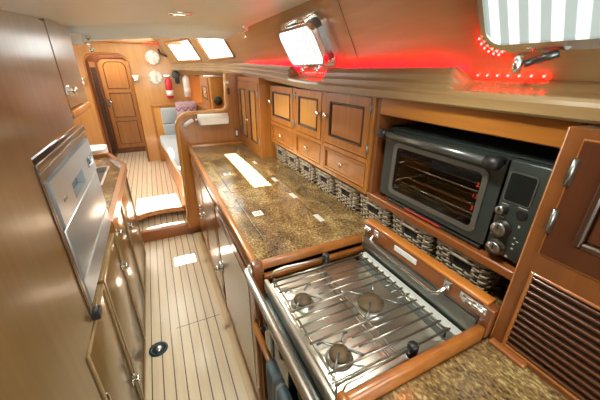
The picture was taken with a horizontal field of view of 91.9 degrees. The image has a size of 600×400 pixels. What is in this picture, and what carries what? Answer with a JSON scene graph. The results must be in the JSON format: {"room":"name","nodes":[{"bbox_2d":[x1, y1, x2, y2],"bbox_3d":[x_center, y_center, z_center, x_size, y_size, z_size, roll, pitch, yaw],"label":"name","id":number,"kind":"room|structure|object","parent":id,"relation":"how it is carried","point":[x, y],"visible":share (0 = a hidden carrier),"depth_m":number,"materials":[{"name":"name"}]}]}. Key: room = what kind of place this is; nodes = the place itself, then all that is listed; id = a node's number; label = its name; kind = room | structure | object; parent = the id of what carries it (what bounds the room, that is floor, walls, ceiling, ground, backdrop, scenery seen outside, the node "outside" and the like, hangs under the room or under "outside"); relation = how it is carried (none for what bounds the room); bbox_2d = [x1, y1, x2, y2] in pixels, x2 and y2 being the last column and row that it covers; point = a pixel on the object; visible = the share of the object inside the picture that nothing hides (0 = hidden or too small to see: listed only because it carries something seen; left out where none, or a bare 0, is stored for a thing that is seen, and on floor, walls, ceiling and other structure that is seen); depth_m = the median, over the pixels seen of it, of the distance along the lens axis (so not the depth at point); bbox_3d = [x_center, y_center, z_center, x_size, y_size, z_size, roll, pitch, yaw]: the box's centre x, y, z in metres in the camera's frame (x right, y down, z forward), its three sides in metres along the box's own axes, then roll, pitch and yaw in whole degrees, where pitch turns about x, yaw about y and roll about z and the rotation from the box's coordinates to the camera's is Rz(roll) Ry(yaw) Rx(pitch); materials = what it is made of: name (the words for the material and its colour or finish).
{"room":"ship interior","nodes":[
{"label":"ship interior","id":0,"kind":"room"},
{"bbox_2d":[57,38,202,160],"bbox_3d":[-2.407,-1.331,4.178,2.050,1.850,0.040,-11,26,-23],"label":"wall","id":1,"kind":"structure","parent":0,"point":[148,93],"depth_m":4.10,"materials":[{"name":"brown wood"}]},
{"bbox_2d":[85,61,117,156],"bbox_3d":[-2.932,-1.289,4.333,0.043,1.400,0.580,-11,26,-23],"label":"door frame","id":2,"kind":"structure","parent":1,"relation":"in","point":[91,68],"depth_m":4.19,"materials":[{"name":"brown wood"}]},
{"bbox_2d":[83,52,149,161],"bbox_3d":[-2.567,-1.243,4.104,0.526,1.506,0.026,-11,26,-23],"label":"trim","id":3,"kind":"structure","parent":1,"relation":"attached to","point":[90,53],"depth_m":3.99,"materials":[{"name":"brown wood"}]},
{"bbox_2d":[132,75,138,82],"bbox_3d":[-2.261,-1.665,4.002,0.089,0.105,0.129,-11,26,-23],"label":"wall sconce","id":4,"kind":"object","parent":1,"relation":"attached to","point":[136,80],"visible":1,"depth_m":3.97,"materials":[{"name":"silver metal"}]},
{"bbox_2d":[91,40,180,44],"bbox_3d":[-2.450,-2.070,3.770,1.700,0.040,0.050,-11,26,-23],"label":"trim","id":5,"kind":"structure","parent":1,"relation":"attached to","point":[109,41],"depth_m":3.87,"materials":[{"name":"brown wood"}]},
{"bbox_2d":[145,50,159,64],"bbox_3d":[-2.052,-1.981,4.037,0.180,0.180,0.023,-11,26,-23],"label":"decorative plate","id":6,"kind":"object","parent":1,"relation":"attached to","point":[152,57],"visible":1,"depth_m":4.03,"materials":[{"name":"white ceramic"}]},
{"bbox_2d":[149,71,161,83],"bbox_3d":[-2.061,-1.748,4.137,0.176,0.176,0.023,-11,26,-23],"label":"decorative plate","id":7,"kind":"object","parent":1,"relation":"attached to","point":[155,77],"visible":1,"depth_m":4.13,"materials":[{"name":"white ceramic"}]},
{"bbox_2d":[150,104,174,160],"bbox_3d":[-1.988,-1.025,4.449,0.405,0.835,0.100,-11,26,-23],"label":"panel","id":8,"kind":"object","parent":1,"relation":"on","point":[155,109],"visible":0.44,"depth_m":4.30,"materials":[{"name":"brown wood"}]},
{"bbox_2d":[163,75,173,98],"bbox_3d":[-1.909,-1.644,4.218,0.102,0.325,0.098,-11,26,-23],"label":"fire extinguisher","id":9,"kind":"object","parent":1,"relation":"attached to","point":[168,83],"visible":1,"depth_m":4.19,"materials":[{"name":"red paint"}]},
{"bbox_2d":[171,71,179,83],"bbox_3d":[-1.808,-1.786,4.219,0.105,0.174,0.079,-11,26,-23],"label":"fan","id":10,"kind":"object","parent":1,"relation":"attached to","point":[175,74],"depth_m":4.19,"materials":[{"name":"black plastic"}]},
{"bbox_2d":[182,75,190,96],"bbox_3d":[-1.688,-1.709,4.305,0.102,0.335,0.098,-11,26,-23],"label":"fire extinguisher","id":11,"kind":"object","parent":1,"relation":"attached to","point":[186,84],"visible":0.83,"depth_m":4.28,"materials":[{"name":"white metal"}]},
{"bbox_2d":[117,151,184,214],"bbox_3d":[-1.999,-0.418,4.149,2.450,0.030,2.935,-11,26,-23],"label":"floor","id":12,"kind":"structure","parent":0,"point":[152,186],"depth_m":3.63,"materials":[{"name":"brown wood"}]},
{"bbox_2d":[90,144,108,153],"bbox_3d":[-1.933,-0.184,2.796,0.250,0.642,0.250,-11,26,-23],"label":"bin","id":13,"kind":"object","parent":12,"relation":"on","point":[102,148],"visible":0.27,"depth_m":2.65,"materials":[{"name":"white plastic"}]},
{"bbox_2d":[137,205,185,219],"bbox_3d":[-1.373,0.118,2.966,2.450,0.048,0.112,-11,26,-23],"label":"trim","id":14,"kind":"structure","parent":12,"relation":"attached to","point":[141,216],"depth_m":2.97,"materials":[{"name":"brown wood"}]},
{"bbox_2d":[163,148,183,198],"bbox_3d":[-1.385,-0.422,3.723,0.578,0.330,2.075,-11,26,-23],"label":"settee","id":15,"kind":"object","parent":12,"relation":"on","point":[174,173],"visible":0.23,"depth_m":3.51,"materials":[{"name":"brown wood"}]},
{"bbox_2d":[160,107,176,134],"bbox_3d":[-1.900,-1.131,4.323,0.260,0.468,0.100,-11,26,-23],"label":"cushion","id":16,"kind":"object","parent":15,"relation":"on","point":[169,115],"visible":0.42,"depth_m":4.25,"materials":[{"name":"grey fabric"}]},
{"bbox_2d":[160,135,180,175],"bbox_3d":[-1.365,-0.592,3.570,0.590,0.105,1.910,-11,26,-23],"label":"seat cushion","id":17,"kind":"object","parent":15,"relation":"on","point":[168,142],"visible":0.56,"depth_m":3.56,"materials":[{"name":"grey fabric"}]},
{"bbox_2d":[175,101,197,116],"bbox_3d":[-1.578,-1.149,4.114,0.290,0.470,0.221,-11,26,-23],"label":"chevron pillow","id":18,"kind":"object","parent":17,"relation":"on","point":[181,106],"visible":0.24,"depth_m":4.05,"materials":[{"name":"pink fabric"}]},
{"bbox_2d":[197,103,208,110],"bbox_3d":[-1.038,-0.877,3.705,0.215,0.520,2.080,-11,26,-23],"label":"backboard","id":19,"kind":"object","parent":15,"relation":"on","point":[200,106],"visible":0.09,"depth_m":4.12,"materials":[{"name":"brown wood"}]},
{"bbox_2d":[199,76,224,109],"bbox_3d":[-1.056,-1.350,3.655,0.326,0.384,0.680,-11,26,-23],"label":"locker","id":20,"kind":"object","parent":19,"relation":"on","point":[212,87],"visible":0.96,"depth_m":3.38,"materials":[{"name":"brown wood"}]},
{"bbox_2d":[214,96,222,104],"bbox_3d":[-0.944,-1.144,3.348,0.100,0.100,0.076,-11,26,-23],"label":"fan","id":21,"kind":"object","parent":20,"relation":"attached to","point":[218,100],"visible":1,"depth_m":3.32,"materials":[{"name":"black plastic"}]},
{"bbox_2d":[0,0,308,41],"bbox_3d":[-0.472,-0.291,0.207,1.914,0.462,3.565,-11,26,-23],"label":"ceiling","id":22,"kind":"structure","parent":0,"point":[102,20],"depth_m":1.32,"materials":[{"name":"white paint"}]},
{"bbox_2d":[39,18,90,119],"bbox_3d":[-1.156,-0.483,1.087,0.549,0.365,0.403,-11,26,-23],"label":"upper cabinet","id":23,"kind":"object","parent":22,"relation":"attached to","point":[58,35],"visible":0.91,"depth_m":1.14,"materials":[{"name":"brown wood"}]},
{"bbox_2d":[69,33,84,44],"bbox_3d":[-1.235,-0.885,1.597,0.070,0.055,0.050,-11,26,-23],"label":"bracket","id":24,"kind":"object","parent":22,"relation":"attached to","point":[76,38],"visible":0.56,"depth_m":1.58,"materials":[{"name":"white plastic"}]},
{"bbox_2d":[85,35,94,52],"bbox_3d":[-1.193,-0.886,1.647,0.027,0.086,0.027,-11,26,-23],"label":"ceiling hook","id":25,"kind":"object","parent":22,"relation":"hanging from","point":[87,37],"visible":1,"depth_m":1.64,"materials":[{"name":"silver metal"}]},
{"bbox_2d":[166,12,191,16],"bbox_3d":[-0.552,-0.852,1.329,0.114,0.012,0.080,-11,26,-23],"label":"recessed light","id":26,"kind":"object","parent":22,"relation":"in","point":[180,14],"visible":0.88,"depth_m":1.32,"materials":[{"name":"silver metal"}]},
{"bbox_2d":[242,24,246,38],"bbox_3d":[-0.355,-1.080,1.857,0.027,0.086,0.027,-11,26,-23],"label":"ceiling hook","id":27,"kind":"object","parent":22,"relation":"hanging from","point":[243,25],"visible":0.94,"depth_m":1.85,"materials":[{"name":"silver metal"}]},
{"bbox_2d":[138,210,186,230],"bbox_3d":[-1.361,0.241,3.117,1.850,0.150,0.470,-11,26,-23],"label":"step","id":28,"kind":"structure","parent":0,"point":[177,217],"depth_m":3.00,"materials":[{"name":"brown wood"}]},
{"bbox_2d":[180,38,199,43],"bbox_3d":[-2.046,-1.847,3.079,2.100,0.030,3.700,-11,26,-23],"label":"ceiling","id":29,"kind":"structure","parent":0,"point":[186,41],"depth_m":4.67,"materials":[{"name":"white paint"}]},
{"bbox_2d":[145,232,258,399],"bbox_3d":[-0.271,1.120,1.280,2.050,0.050,4.115,-11,26,-23],"label":"floor","id":30,"kind":"structure","parent":0,"point":[199,362],"depth_m":1.85,"materials":[{"name":"brown wood"}]},
{"bbox_2d":[0,9,101,399],"bbox_3d":[-0.678,0.646,0.230,0.740,1.664,2.490,-11,26,-23],"label":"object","id":31,"kind":"object","parent":30,"relation":"on","point":[47,314],"visible":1,"depth_m":0.65,"materials":[{"name":"brown wood"}]},
{"bbox_2d":[31,138,110,303],"bbox_3d":[-1.027,0.100,0.949,0.592,0.450,0.578,-11,26,-23],"label":"appliance","id":32,"kind":"object","parent":31,"relation":"in","point":[74,187],"visible":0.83,"depth_m":0.96,"materials":[{"name":"grey metal"}]},
{"bbox_2d":[85,171,145,399],"bbox_3d":[-1.337,0.451,1.707,0.698,0.812,2.165,-11,26,-23],"label":"base cabinet","id":33,"kind":"object","parent":30,"relation":"on","point":[115,358],"visible":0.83,"depth_m":1.29,"materials":[{"name":"brown wood"}]},
{"bbox_2d":[92,153,127,232],"bbox_3d":[-1.513,-0.015,1.875,0.691,0.205,1.454,-11,26,-23],"label":"countertop","id":34,"kind":"structure","parent":33,"relation":"on","point":[112,184],"depth_m":1.92,"materials":[{"name":"brown stone"}]},
{"bbox_2d":[95,166,109,184],"bbox_3d":[-1.486,-0.079,2.051,0.241,0.181,0.456,-11,26,-23],"label":"sink basin","id":35,"kind":"object","parent":34,"relation":"in","point":[100,168],"depth_m":2.11,"materials":[{"name":"silver metal"}]},
{"bbox_2d":[149,341,167,356],"bbox_3d":[-0.843,0.884,1.727,0.104,0.012,0.104,-11,26,-23],"label":"floor fitting","id":36,"kind":"object","parent":30,"relation":"on","point":[157,349],"visible":1,"depth_m":1.72,"materials":[{"name":"black"}]},
{"bbox_2d":[190,157,362,399],"bbox_3d":[-0.207,0.223,2.086,0.886,0.935,1.915,-11,26,-23],"label":"base cabinet","id":37,"kind":"object","parent":30,"relation":"on","point":[229,265],"visible":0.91,"depth_m":1.42,"materials":[{"name":"brown wood"}]},
{"bbox_2d":[197,231,258,399],"bbox_3d":[-0.499,0.785,1.967,0.046,0.002,2.490,-11,26,-23],"label":"baseboard","id":38,"kind":"structure","parent":37,"relation":"attached to","point":[247,381],"depth_m":1.85,"materials":[{"name":"beige wood"}]},
{"bbox_2d":[188,140,567,399],"bbox_3d":[0.047,0.081,1.326,0.706,0.080,3.280,-11,26,-23],"label":"countertop","id":39,"kind":"structure","parent":37,"relation":"on","point":[274,215],"depth_m":1.12,"materials":[{"name":"brown stone"}]},
{"bbox_2d":[237,76,284,157],"bbox_3d":[-0.264,-0.724,2.437,0.386,0.570,0.600,-11,26,-23],"label":"locker","id":40,"kind":"object","parent":39,"relation":"on","point":[253,92],"visible":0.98,"depth_m":2.23,"materials":[{"name":"brown wood"}]},
{"bbox_2d":[275,144,287,163],"bbox_3d":[-0.074,-0.355,2.167,0.187,0.115,0.203,-11,26,-23],"label":"wicker basket","id":41,"kind":"object","parent":39,"relation":"on","point":[281,153],"visible":0.38,"depth_m":2.11,"materials":[{"name":"grey"}]},
{"bbox_2d":[286,150,300,172],"bbox_3d":[0.018,-0.277,1.993,0.187,0.115,0.203,-11,26,-23],"label":"wicker basket","id":42,"kind":"object","parent":39,"relation":"on","point":[293,161],"visible":0.34,"depth_m":1.94,"materials":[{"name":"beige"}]},
{"bbox_2d":[299,157,316,182],"bbox_3d":[0.111,-0.198,1.818,0.187,0.115,0.203,-11,26,-23],"label":"wicker basket","id":43,"kind":"object","parent":39,"relation":"on","point":[308,170],"visible":0.39,"depth_m":1.76,"materials":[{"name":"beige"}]},
{"bbox_2d":[315,167,336,194],"bbox_3d":[0.203,-0.120,1.643,0.187,0.115,0.203,-11,26,-23],"label":"wicker basket","id":44,"kind":"object","parent":39,"relation":"on","point":[326,182],"visible":0.41,"depth_m":1.58,"materials":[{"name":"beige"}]},
{"bbox_2d":[335,178,366,210],"bbox_3d":[0.295,-0.042,1.468,0.187,0.115,0.203,-11,26,-23],"label":"wicker basket","id":45,"kind":"object","parent":39,"relation":"on","point":[349,196],"visible":0.43,"depth_m":1.41,"materials":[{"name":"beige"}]},
{"bbox_2d":[360,192,393,229],"bbox_3d":[0.387,0.036,1.294,0.187,0.115,0.203,-11,26,-23],"label":"wicker basket","id":46,"kind":"object","parent":39,"relation":"on","point":[369,208],"visible":0.38,"depth_m":1.24,"materials":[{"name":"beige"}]},
{"bbox_2d":[392,213,437,256],"bbox_3d":[0.479,0.115,1.119,0.187,0.115,0.203,-11,26,-23],"label":"wicker basket","id":47,"kind":"object","parent":39,"relation":"on","point":[413,234],"visible":0.34,"depth_m":1.05,"materials":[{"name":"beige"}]},
{"bbox_2d":[362,218,500,337],"bbox_3d":[0.358,0.237,0.932,0.070,0.154,0.508,-11,26,-23],"label":"backsplash","id":48,"kind":"structure","parent":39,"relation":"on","point":[462,303],"depth_m":0.85,"materials":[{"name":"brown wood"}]},
{"bbox_2d":[435,238,509,294],"bbox_3d":[0.572,0.193,0.944,0.187,0.115,0.203,-11,26,-23],"label":"wicker basket","id":49,"kind":"object","parent":39,"relation":"on","point":[481,276],"visible":0.41,"depth_m":0.88,"materials":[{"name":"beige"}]},
{"bbox_2d":[488,124,599,399],"bbox_3d":[0.835,0.237,0.345,0.402,0.527,0.868,-11,26,-23],"label":"tall cabinet","id":50,"kind":"object","parent":39,"relation":"on","point":[547,323],"visible":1,"depth_m":0.57,"materials":[{"name":"brown wood"}]},
{"bbox_2d":[252,252,461,399],"bbox_3d":[0.135,0.697,1.016,0.466,0.938,0.430,-11,26,-23],"label":"gas stove","id":51,"kind":"object","parent":30,"relation":"on","point":[346,324],"visible":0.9,"depth_m":0.80,"materials":[{"name":"grey metal"}]},
{"bbox_2d":[252,322,298,399],"bbox_3d":[0.135,0.748,1.038,0.466,0.828,0.430,-11,26,-23],"label":"oven","id":52,"kind":"object","parent":51,"relation":"in","point":[269,348],"depth_m":0.92,"materials":[{"name":"silver metal"}]},
{"bbox_2d":[266,359,292,399],"bbox_3d":[-0.045,0.703,0.845,0.053,0.396,0.241,-11,26,-23],"label":"dish towel","id":53,"kind":"object","parent":51,"relation":"hanging from","point":[277,388],"visible":1,"depth_m":0.82,"materials":[{"name":"fabric"}]},
{"bbox_2d":[244,265,315,399],"bbox_3d":[-0.058,0.331,0.766,0.050,0.040,0.548,-11,26,-23],"label":"rail","id":54,"kind":"object","parent":51,"relation":"attached to","point":[290,361],"visible":1,"depth_m":0.71,"materials":[{"name":"silver metal"}]},
{"bbox_2d":[175,73,240,227],"bbox_3d":[-0.704,-0.431,2.718,0.853,1.390,0.078,-11,26,-23],"label":"wall","id":55,"kind":"structure","parent":0,"point":[188,131],"depth_m":2.59,"materials":[{"name":"brown wood"}]},
{"bbox_2d":[141,223,201,242],"bbox_3d":[-1.251,0.307,2.895,1.850,0.112,0.040,-11,26,-23],"label":"trim","id":56,"kind":"structure","parent":55,"relation":"attached to","point":[179,229],"depth_m":2.85,"materials":[{"name":"brown wood"}]},
{"bbox_2d":[194,113,229,124],"bbox_3d":[-0.756,-0.702,2.510,0.296,0.090,0.104,-11,26,-23],"label":"paper towel roll","id":57,"kind":"object","parent":55,"relation":"attached to","point":[215,118],"visible":1,"depth_m":2.47,"materials":[{"name":"white paper"}]},
{"bbox_2d":[235,129,238,136],"bbox_3d":[-0.586,-0.623,2.691,0.033,0.075,0.008,-11,26,-23],"label":"outlet plate","id":58,"kind":"object","parent":55,"relation":"attached to","point":[236,130],"depth_m":2.69,"materials":[{"name":"white plastic"}]},
{"bbox_2d":[153,0,599,81],"bbox_3d":[-0.230,-0.975,1.735,0.611,0.490,6.186,-13,27,-27],"label":"wall","id":59,"kind":"structure","parent":0,"point":[383,33],"depth_m":0.91,"materials":[{"name":"brown wood"}]},
{"bbox_2d":[164,38,201,61],"bbox_3d":[-1.511,-1.923,3.744,0.749,0.251,0.163,22,32,40],"label":"window","id":60,"kind":"structure","parent":59,"relation":"in","point":[184,39],"depth_m":3.72,"materials":[{"name":"brown wood"}]},
{"bbox_2d":[194,38,234,60],"bbox_3d":[-0.877,-1.565,2.947,0.175,0.251,0.995,-13,27,-27],"label":"window","id":61,"kind":"structure","parent":59,"relation":"in","point":[195,39],"depth_m":3.06,"materials":[{"name":"brown wood"}]},
{"bbox_2d":[278,12,337,72],"bbox_3d":[0.025,-0.753,1.421,0.156,0.239,0.420,-11,26,-23],"label":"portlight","id":62,"kind":"object","parent":59,"relation":"attached to","point":[306,41],"visible":0.98,"depth_m":1.34,"materials":[{"name":"silver metal"}]},
{"bbox_2d":[171,63,599,124],"bbox_3d":[-0.295,-0.922,2.059,0.390,0.186,5.523,-13,27,-27],"label":"trim","id":63,"kind":"structure","parent":59,"relation":"attached to","point":[576,101],"depth_m":0.80,"materials":[{"name":"brown wood"}]},
{"bbox_2d":[305,38,544,77],"bbox_3d":[0.017,-0.740,1.594,0.072,0.097,2.348,-11,26,-23],"label":"led strip","id":64,"kind":"object","parent":59,"relation":"attached to","point":[488,51],"visible":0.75,"depth_m":0.71,"materials":[{"name":"red plastic"}]},
{"bbox_2d":[477,0,599,74],"bbox_3d":[0.537,-0.330,0.414,0.160,0.284,0.618,-11,26,-23],"label":"portlight","id":65,"kind":"object","parent":59,"relation":"attached to","point":[506,26],"visible":1,"depth_m":0.59,"materials":[{"name":"silver metal"}]},
{"bbox_3d":[-2.861,-1.482,4.388,0.850,1.750,0.810,-11,26,-23],"label":"wall","id":66,"kind":"structure","parent":0,"visible":0},
{"bbox_2d":[85,54,145,153],"bbox_3d":[-2.932,-1.527,4.697,0.585,1.540,0.086,-11,26,-23],"label":"door","id":67,"kind":"structure","parent":66,"relation":"in","point":[113,73],"depth_m":4.69,"materials":[{"name":"brown wood"}]},
{"bbox_3d":[-0.016,-0.290,2.659,0.030,1.510,7.200,-11,26,-23],"label":"wall","id":68,"kind":"structure","parent":0,"visible":0},
{"bbox_2d":[268,85,297,153],"bbox_3d":[-0.006,-0.570,1.981,0.316,0.392,0.416,-11,26,-23],"label":"upper cabinet","id":69,"kind":"object","parent":68,"relation":"attached to","point":[281,101],"visible":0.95,"depth_m":1.91,"materials":[{"name":"brown wood"}]},
{"bbox_2d":[295,88,324,168],"bbox_3d":[0.160,-0.429,1.667,0.316,0.392,0.343,-11,26,-23],"label":"upper cabinet","id":70,"kind":"object","parent":68,"relation":"attached to","point":[309,104],"visible":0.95,"depth_m":1.60,"materials":[{"name":"brown wood"}]},
{"bbox_2d":[322,92,377,193],"bbox_3d":[0.317,-0.295,1.368,0.316,0.392,0.380,-11,26,-23],"label":"upper cabinet","id":71,"kind":"object","parent":68,"relation":"attached to","point":[349,121],"visible":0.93,"depth_m":1.28,"materials":[{"name":"brown wood"}]},
{"bbox_2d":[367,98,590,280],"bbox_3d":[0.563,-0.104,0.960,0.305,0.407,0.643,-11,26,-23],"label":"niche","id":72,"kind":"object","parent":68,"relation":"attached to","point":[390,113],"visible":0.3,"depth_m":0.83,"materials":[{"name":"brown wood"}]},
{"bbox_2d":[367,192,515,280],"bbox_3d":[0.560,0.069,1.040,0.305,0.027,0.637,-11,26,-23],"label":"shelf","id":73,"kind":"object","parent":72,"relation":"attached to","point":[499,264],"depth_m":0.89,"materials":[{"name":"brown wood"}]},
{"bbox_2d":[377,124,559,265],"bbox_3d":[0.539,-0.060,0.949,0.320,0.284,0.553,-11,26,-23],"label":"toaster oven","id":74,"kind":"object","parent":72,"relation":"in","point":[479,189],"visible":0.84,"depth_m":0.83,"materials":[{"name":"black metal"}]},
{"bbox_2d":[387,197,481,248],"bbox_3d":[0.435,0.064,0.994,0.016,0.010,0.390,-11,26,-23],"label":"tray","id":75,"kind":"object","parent":74,"relation":"on","point":[426,217],"depth_m":0.95,"materials":[{"name":"red"}]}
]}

